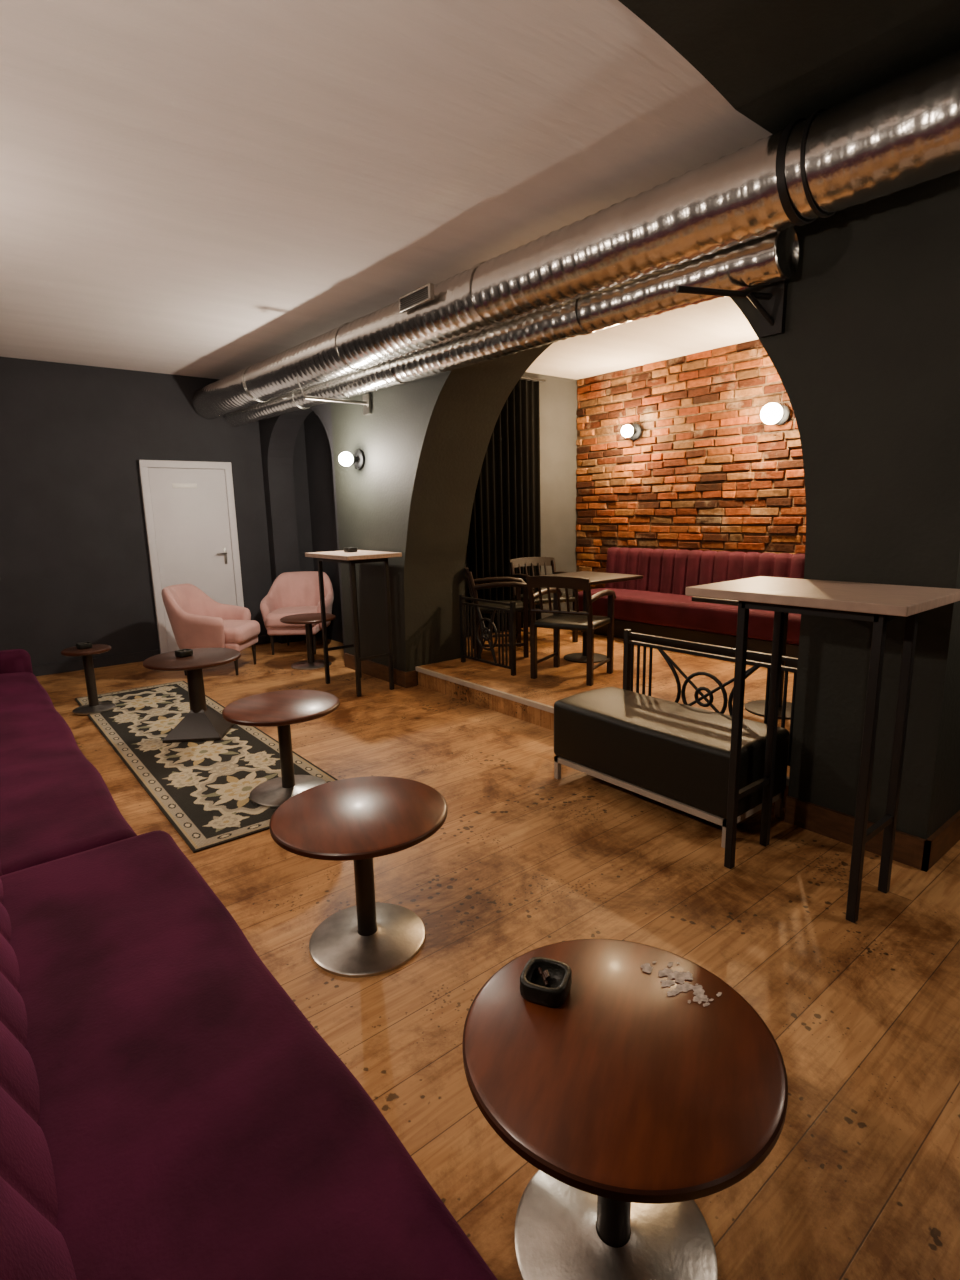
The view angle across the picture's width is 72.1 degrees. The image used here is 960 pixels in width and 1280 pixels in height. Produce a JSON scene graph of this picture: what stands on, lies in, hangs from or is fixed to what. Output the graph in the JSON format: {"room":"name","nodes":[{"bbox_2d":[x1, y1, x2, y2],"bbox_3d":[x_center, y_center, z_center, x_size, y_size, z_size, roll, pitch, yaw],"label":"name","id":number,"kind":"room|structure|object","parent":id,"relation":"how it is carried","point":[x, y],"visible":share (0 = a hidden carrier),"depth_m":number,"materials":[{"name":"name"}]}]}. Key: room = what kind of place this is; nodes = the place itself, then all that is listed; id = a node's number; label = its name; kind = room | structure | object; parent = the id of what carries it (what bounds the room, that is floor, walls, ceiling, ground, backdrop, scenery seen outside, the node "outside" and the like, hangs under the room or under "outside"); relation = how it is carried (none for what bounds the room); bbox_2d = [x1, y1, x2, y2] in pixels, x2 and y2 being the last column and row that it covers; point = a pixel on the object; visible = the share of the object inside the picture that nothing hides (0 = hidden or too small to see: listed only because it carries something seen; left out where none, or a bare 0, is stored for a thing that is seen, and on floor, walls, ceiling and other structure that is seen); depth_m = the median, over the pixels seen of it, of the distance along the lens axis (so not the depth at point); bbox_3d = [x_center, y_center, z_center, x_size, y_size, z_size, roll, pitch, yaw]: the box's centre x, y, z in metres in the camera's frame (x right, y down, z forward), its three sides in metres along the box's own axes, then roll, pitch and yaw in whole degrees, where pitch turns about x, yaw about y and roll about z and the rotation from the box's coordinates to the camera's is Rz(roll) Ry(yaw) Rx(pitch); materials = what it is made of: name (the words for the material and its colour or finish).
{"room":"entertainment venue","nodes":[
{"label":"entertainment venue","id":0,"kind":"room"},
{"bbox_2d":[0,357,317,665],"bbox_3d":[-3.361,-1.303,7.130,4.920,2.980,0.100,-10,14,-38],"label":"wall","id":1,"kind":"structure","parent":0,"point":[75,562],"depth_m":6.64,"materials":[{"name":"paint"}]},
{"bbox_2d":[32,650,159,675],"bbox_3d":[-4.312,0.297,6.554,2.100,0.100,0.020,-10,14,-38],"label":"baseboard","id":2,"kind":"structure","parent":1,"relation":"attached to","point":[48,669],"depth_m":6.82,"materials":[{"name":"paint"}]},
{"bbox_2d":[138,461,167,653],"bbox_3d":[-3.470,-0.832,7.026,0.075,2.100,0.050,-10,14,-38],"label":"frame","id":3,"kind":"object","parent":1,"relation":"attached to","point":[143,471],"visible":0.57,"depth_m":7.00,"materials":[{"name":"white wood"}]},
{"bbox_2d":[138,460,231,468],"bbox_3d":[-3.155,-1.884,7.097,0.940,0.075,0.052,-10,14,-38],"label":"door frame","id":4,"kind":"structure","parent":1,"relation":"in","point":[142,463],"depth_m":7.06,"materials":[{"name":"white wood"}]},
{"bbox_2d":[148,468,236,651],"bbox_3d":[-3.137,-0.858,7.302,0.784,2.012,0.031,-10,14,-38],"label":"leaf","id":5,"kind":"object","parent":1,"relation":"attached to","point":[191,525],"visible":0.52,"depth_m":7.22,"materials":[{"name":"white wood"}]},
{"bbox_2d":[172,483,196,487],"bbox_3d":[-3.178,-1.661,7.103,0.250,0.045,0.007,-10,14,-38],"label":"sign","id":6,"kind":"object","parent":5,"relation":"attached to","point":[174,485],"visible":1,"depth_m":7.09,"materials":[{"name":"white plastic"}]},
{"bbox_2d":[223,548,227,563],"bbox_3d":[-2.881,-0.951,7.470,0.030,0.180,0.009,-10,14,-38],"label":"plate","id":7,"kind":"object","parent":5,"relation":"attached to","point":[225,555],"depth_m":7.47,"materials":[{"name":"silver metal"}]},
{"bbox_2d":[224,469,243,606],"bbox_3d":[-2.798,-0.949,7.556,0.075,2.100,0.050,-10,14,-38],"label":"frame","id":8,"kind":"object","parent":1,"relation":"attached to","point":[228,472],"visible":0.56,"depth_m":7.49,"materials":[{"name":"white wood"}]},
{"bbox_2d":[256,635,276,644],"bbox_3d":[-2.613,0.000,7.895,0.370,0.100,0.020,-10,14,-38],"label":"baseboard","id":9,"kind":"structure","parent":1,"relation":"attached to","point":[264,639],"depth_m":7.91,"materials":[{"name":"paint"}]},
{"bbox_2d":[304,411,342,642],"bbox_3d":[-1.474,-1.400,7.421,0.100,2.980,1.800,-10,14,-38],"label":"wall","id":10,"kind":"structure","parent":0,"point":[318,450],"depth_m":7.80,"materials":[{"name":"paint"}]},
{"bbox_2d":[0,0,772,379],"bbox_3d":[-0.778,-2.509,4.976,6.620,0.100,6.320,-10,14,-38],"label":"ceiling","id":11,"kind":"structure","parent":0,"point":[213,189],"depth_m":2.78,"materials":[{"name":"white paint"}]},
{"bbox_2d":[404,670,416,687],"bbox_3d":[-0.610,0.343,5.802,0.118,0.140,0.018,-10,14,-38],"label":"baseboard","id":12,"kind":"structure","parent":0,"point":[410,678],"depth_m":5.79,"materials":[{"name":"brown wood"}]},
{"bbox_2d":[36,636,959,1279],"bbox_3d":[-0.281,0.865,3.708,4.920,0.100,9.800,-10,14,-38],"label":"floor","id":13,"kind":"structure","parent":0,"point":[860,1180],"depth_m":2.35,"materials":[{"name":"brown wood"}]},
{"bbox_2d":[0,649,136,875],"bbox_3d":[-2.575,0.501,3.479,0.691,0.799,3.530,-10,14,-38],"label":"velvet sofa","id":14,"kind":"object","parent":13,"relation":"on","point":[55,804],"visible":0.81,"depth_m":2.70,"materials":[{"name":"purple fabric"}]},
{"bbox_2d":[75,681,336,852],"bbox_3d":[-2.039,0.675,4.589,0.880,0.010,3.430,-10,14,-38],"label":"patterned rug","id":15,"kind":"object","parent":13,"relation":"on","point":[203,789],"visible":0.74,"depth_m":4.06,"materials":[{"name":"black carpet"}]},
{"bbox_2d":[61,644,115,714],"bbox_3d":[-3.095,0.309,5.244,0.343,0.500,0.343,-10,14,-38],"label":"table","id":16,"kind":"object","parent":15,"relation":"on","point":[94,707],"visible":0.95,"depth_m":5.21,"materials":[{"name":"black wood"}]},
{"bbox_2d":[76,642,91,648],"bbox_3d":[-3.115,0.044,5.194,0.100,0.040,0.100,-12,15,-43],"label":"ashtray","id":17,"kind":"object","parent":16,"relation":"on","point":[83,645],"visible":1,"depth_m":5.16,"materials":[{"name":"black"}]},
{"bbox_2d":[143,648,240,742],"bbox_3d":[-1.976,0.383,4.608,0.623,0.550,0.623,8,14,39],"label":"table","id":18,"kind":"object","parent":15,"relation":"on","point":[202,723],"visible":0.92,"depth_m":4.53,"materials":[{"name":"black wood"}]},
{"bbox_2d":[175,649,192,657],"bbox_3d":[-2.051,0.090,4.573,0.100,0.040,0.100,6,13,33],"label":"ashtray","id":19,"kind":"object","parent":18,"relation":"on","point":[181,653],"visible":1,"depth_m":4.54,"materials":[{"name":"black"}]},
{"bbox_2d":[222,690,339,807],"bbox_3d":[-1.056,0.588,3.585,0.603,0.500,0.603,4,12,26],"label":"table","id":20,"kind":"object","parent":15,"relation":"on","point":[282,709],"visible":0.95,"depth_m":3.54,"materials":[{"name":"brown wood"}]},
{"bbox_2d":[161,583,259,675],"bbox_3d":[-2.659,-0.119,6.536,0.808,0.853,0.779,-1,11,2],"label":"armchair","id":21,"kind":"object","parent":13,"relation":"on","point":[196,620],"visible":0.94,"depth_m":6.29,"materials":[{"name":"fabric"}]},
{"bbox_2d":[0,830,497,1279],"bbox_3d":[-0.354,0.965,0.846,0.786,0.799,3.380,-10,14,-38],"label":"velvet sofa","id":22,"kind":"object","parent":13,"relation":"on","point":[169,1111],"visible":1,"depth_m":1.20,"materials":[{"name":"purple velvet"}]},
{"bbox_2d":[260,571,333,654],"bbox_3d":[-2.059,-0.321,7.510,0.779,0.853,0.808,-1,11,0],"label":"armchair","id":23,"kind":"object","parent":13,"relation":"on","point":[291,593],"visible":0.72,"depth_m":7.59,"materials":[{"name":"fabric"}]},
{"bbox_2d":[280,613,335,669],"bbox_3d":[-1.724,0.013,6.682,0.543,0.500,0.543,-10,14,-38],"label":"table","id":24,"kind":"object","parent":13,"relation":"on","point":[308,619],"visible":0.96,"depth_m":6.64,"materials":[{"name":"black wood"}]},
{"bbox_2d":[305,550,401,696],"bbox_3d":[-1.081,-0.167,5.755,0.510,1.180,0.780,-10,14,-38],"label":"bar table","id":25,"kind":"object","parent":13,"relation":"on","point":[361,556],"visible":0.98,"depth_m":5.57,"materials":[{"name":"laminate"}]},
{"bbox_2d":[344,547,357,551],"bbox_3d":[-1.123,-0.783,5.729,0.100,0.040,0.100,-12,15,-43],"label":"ashtray","id":26,"kind":"object","parent":25,"relation":"on","point":[346,549],"visible":1,"depth_m":5.70,"materials":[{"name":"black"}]},
{"bbox_2d":[269,776,447,977],"bbox_3d":[-0.409,0.830,2.331,0.603,0.500,0.603,-5,12,-17],"label":"table","id":27,"kind":"object","parent":13,"relation":"on","point":[360,820],"visible":1,"depth_m":2.28,"materials":[{"name":"brown wood"}]},
{"bbox_2d":[418,627,793,808],"bbox_3d":[1.415,0.289,5.781,2.980,0.170,4.200,-10,14,-38],"label":"platform","id":28,"kind":"object","parent":13,"relation":"on","point":[552,684],"visible":0.25,"depth_m":5.38,"materials":[{"name":"brown wood"}]},
{"bbox_2d":[459,595,515,675],"bbox_3d":[0.057,-0.054,5.650,0.032,0.610,0.712,-10,14,-38],"label":"iron railing","id":29,"kind":"object","parent":28,"relation":"on","point":[462,605],"visible":1,"depth_m":5.61,"materials":[{"name":"black metal"}]},
{"bbox_2d":[464,565,533,658],"bbox_3d":[0.154,-0.293,6.255,0.644,0.845,0.528,-2,11,-4],"label":"wooden armchair","id":30,"kind":"object","parent":28,"relation":"on","point":[521,606],"visible":0.76,"depth_m":6.05,"materials":[{"name":"brown wood"}]},
{"bbox_2d":[509,557,577,641],"bbox_3d":[0.656,-0.415,6.827,0.528,0.845,0.644,-5,12,-19],"label":"wooden armchair","id":31,"kind":"object","parent":28,"relation":"on","point":[526,561],"visible":0.4,"depth_m":6.91,"materials":[{"name":"brown wood"}]},
{"bbox_2d":[526,576,615,685],"bbox_3d":[0.733,-0.119,5.295,0.528,0.845,0.644,5,13,31],"label":"wooden armchair","id":32,"kind":"object","parent":28,"relation":"on","point":[576,620],"visible":1,"depth_m":5.14,"materials":[{"name":"brown wood"}]},
{"bbox_2d":[542,571,642,662],"bbox_3d":[0.956,-0.202,5.944,0.700,0.750,0.700,-10,14,-38],"label":"table","id":33,"kind":"object","parent":28,"relation":"on","point":[595,578],"visible":0.65,"depth_m":5.90,"materials":[{"name":"brown wood"}]},
{"bbox_2d":[415,666,788,785],"bbox_3d":[0.503,0.481,4.531,0.025,0.037,3.380,-10,14,-38],"label":"trim","id":34,"kind":"structure","parent":28,"relation":"attached to","point":[498,693],"depth_m":5.02,"materials":[{"name":"metal"}]},
{"bbox_2d":[578,547,804,667],"bbox_3d":[2.445,-0.318,5.964,0.652,0.908,3.750,-10,14,-38],"label":"bench","id":35,"kind":"object","parent":28,"relation":"on","point":[656,604],"visible":0.45,"depth_m":6.38,"materials":[{"name":"red fabric"}]},
{"bbox_2d":[623,629,797,765],"bbox_3d":[1.238,0.309,3.648,0.032,0.610,1.102,-10,14,-38],"label":"iron railing","id":36,"kind":"object","parent":28,"relation":"on","point":[628,650],"visible":0.59,"depth_m":3.66,"materials":[{"name":"black metal"}]},
{"bbox_2d":[692,596,791,718],"bbox_3d":[1.959,0.096,4.300,0.700,0.750,0.900,-10,14,-38],"label":"table","id":37,"kind":"object","parent":28,"relation":"on","point":[757,707],"visible":0.32,"depth_m":4.29,"materials":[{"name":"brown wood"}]},
{"bbox_2d":[462,939,787,1279],"bbox_3d":[0.272,1.010,1.329,0.603,0.500,0.603,3,12,22],"label":"table","id":38,"kind":"object","parent":13,"relation":"on","point":[632,1103],"visible":0.99,"depth_m":1.25,"materials":[{"name":"brown wood"}]},
{"bbox_2d":[520,957,571,1007],"bbox_3d":[0.139,0.724,1.397,0.100,0.040,0.100,3,12,22],"label":"ashtray","id":39,"kind":"object","parent":38,"relation":"on","point":[546,982],"visible":1,"depth_m":1.39,"materials":[{"name":"black ceramic"}]},
{"bbox_2d":[641,961,721,1006],"bbox_3d":[0.425,0.733,1.418,0.106,0.001,0.166,-10,14,-38],"label":"dried spill","id":40,"kind":"object","parent":38,"relation":"on","point":[679,977],"visible":1,"depth_m":1.41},
{"bbox_2d":[554,687,789,847],"bbox_3d":[0.952,0.598,3.465,0.512,0.464,1.110,-10,14,-38],"label":"ottoman bench","id":41,"kind":"object","parent":13,"relation":"on","point":[673,754],"visible":0.88,"depth_m":3.22,"materials":[{"name":"black leather"}]},
{"bbox_2d":[685,576,959,922],"bbox_3d":[1.336,0.377,2.683,0.590,1.180,0.810,-10,14,-38],"label":"bar table","id":42,"kind":"object","parent":13,"relation":"on","point":[879,604],"visible":1,"depth_m":2.48,"materials":[{"name":"laminate"}]},
{"bbox_2d":[465,372,577,636],"bbox_3d":[0.187,-1.429,7.388,2.450,2.980,0.330,-10,14,-38],"label":"wall","id":43,"kind":"structure","parent":0,"point":[557,395],"depth_m":7.68,"materials":[{"name":"grey paint"}]},
{"bbox_2d":[467,376,545,635],"bbox_3d":[0.275,-1.448,7.150,1.200,2.724,0.100,-10,14,-38],"label":"curtain","id":44,"kind":"object","parent":43,"relation":"hanging from","point":[505,522],"visible":0.48,"depth_m":7.14,"materials":[{"name":"black fabric"}]},
{"bbox_2d":[259,170,959,838],"bbox_3d":[-0.091,-1.018,5.306,0.650,2.980,6.880,-10,14,-38],"label":"wall","id":45,"kind":"structure","parent":0,"point":[866,360],"depth_m":2.82,"materials":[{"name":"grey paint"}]},
{"bbox_2d":[296,377,371,414],"bbox_3d":[-1.207,-2.011,5.443,0.644,0.242,0.100,-10,14,-38],"label":"bracket","id":46,"kind":"object","parent":45,"relation":"attached to","point":[366,402],"visible":1,"depth_m":5.55,"materials":[{"name":"metal"}]},
{"bbox_2d":[339,450,364,468],"bbox_3d":[-1.148,-1.596,5.826,0.199,0.170,0.170,-10,14,-38],"label":"wall lamp","id":47,"kind":"object","parent":45,"relation":"attached to","point":[345,458],"visible":1,"depth_m":5.81,"materials":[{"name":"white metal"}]},
{"bbox_2d":[344,653,404,687],"bbox_3d":[-1.003,0.274,6.203,0.018,0.140,1.110,-10,14,-38],"label":"baseboard","id":48,"kind":"structure","parent":45,"relation":"attached to","point":[380,671],"depth_m":6.14,"materials":[{"name":"brown wood"}]},
{"bbox_2d":[192,50,959,418],"bbox_3d":[0.161,-1.915,3.606,0.408,0.378,9.549,-10,14,-39],"label":"ventilation duct","id":49,"kind":"object","parent":45,"relation":"hanging from","point":[903,132],"visible":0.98,"depth_m":2.72,"materials":[{"name":"metal"}]},
{"bbox_2d":[399,283,433,312],"bbox_3d":[-0.387,-2.046,3.956,0.038,0.085,0.340,-10,14,-38],"label":"vent grille","id":50,"kind":"object","parent":49,"relation":"attached to","point":[424,294],"visible":1,"depth_m":3.92,"materials":[{"name":"metal"}]},
{"bbox_2d":[676,280,787,337],"bbox_3d":[1.088,-1.451,2.892,0.488,0.220,0.098,-2,11,-3],"label":"bracket","id":51,"kind":"object","parent":45,"relation":"attached to","point":[772,308],"visible":0.97,"depth_m":2.87,"materials":[{"name":"black metal"}]},
{"bbox_2d":[224,227,798,426],"bbox_3d":[-0.728,-2.039,5.041,0.235,0.267,6.195,-10,14,-39],"label":"duct","id":52,"kind":"object","parent":51,"relation":"on","point":[774,257],"visible":0.8,"depth_m":3.48,"materials":[{"name":"metal"}]},
{"bbox_2d":[618,0,959,133],"bbox_3d":[0.313,-1.722,1.323,3.420,0.098,0.860,-10,14,-38],"label":"ceiling beam","id":53,"kind":"structure","parent":45,"relation":"attached to","point":[777,63],"depth_m":2.05,"materials":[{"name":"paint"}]},
{"bbox_2d":[784,796,931,871],"bbox_3d":[1.664,0.853,2.952,0.020,0.130,0.600,-10,14,-38],"label":"baseboard","id":54,"kind":"structure","parent":45,"relation":"attached to","point":[839,826],"depth_m":2.97,"materials":[{"name":"brown wood"}]},
{"bbox_2d":[921,810,959,871],"bbox_3d":[2.099,0.848,2.929,0.670,0.130,0.020,-10,14,-38],"label":"baseboard","id":55,"kind":"structure","parent":45,"relation":"attached to","point":[943,839],"depth_m":2.82,"materials":[{"name":"brown wood"}]},
{"bbox_2d":[576,342,805,588],"bbox_3d":[2.625,-1.260,6.252,0.100,2.980,5.180,-10,14,-38],"label":"wall","id":56,"kind":"structure","parent":0,"point":[752,397],"depth_m":6.67,"materials":[{"name":"brown brick"}]},
{"bbox_2d":[576,339,805,591],"bbox_3d":[2.642,-1.318,6.108,0.033,2.826,4.735,-10,14,-38],"label":"brick","id":57,"kind":"object","parent":56,"relation":"attached to","point":[730,418],"depth_m":6.65,"materials":[{"name":"brick"}]},
{"bbox_2d":[621,423,641,439],"bbox_3d":[1.594,-2.226,7.037,0.205,0.170,0.170,-10,14,-38],"label":"wall lamp","id":58,"kind":"object","parent":57,"relation":"attached to","point":[634,431],"depth_m":7.03,"materials":[{"name":"white glass"}]},
{"bbox_2d":[760,403,789,424],"bbox_3d":[2.581,-1.987,5.800,0.255,0.180,0.180,-10,14,-38],"label":"wall lamp","id":59,"kind":"object","parent":57,"relation":"attached to","point":[771,413],"depth_m":5.73,"materials":[{"name":"white glass"}]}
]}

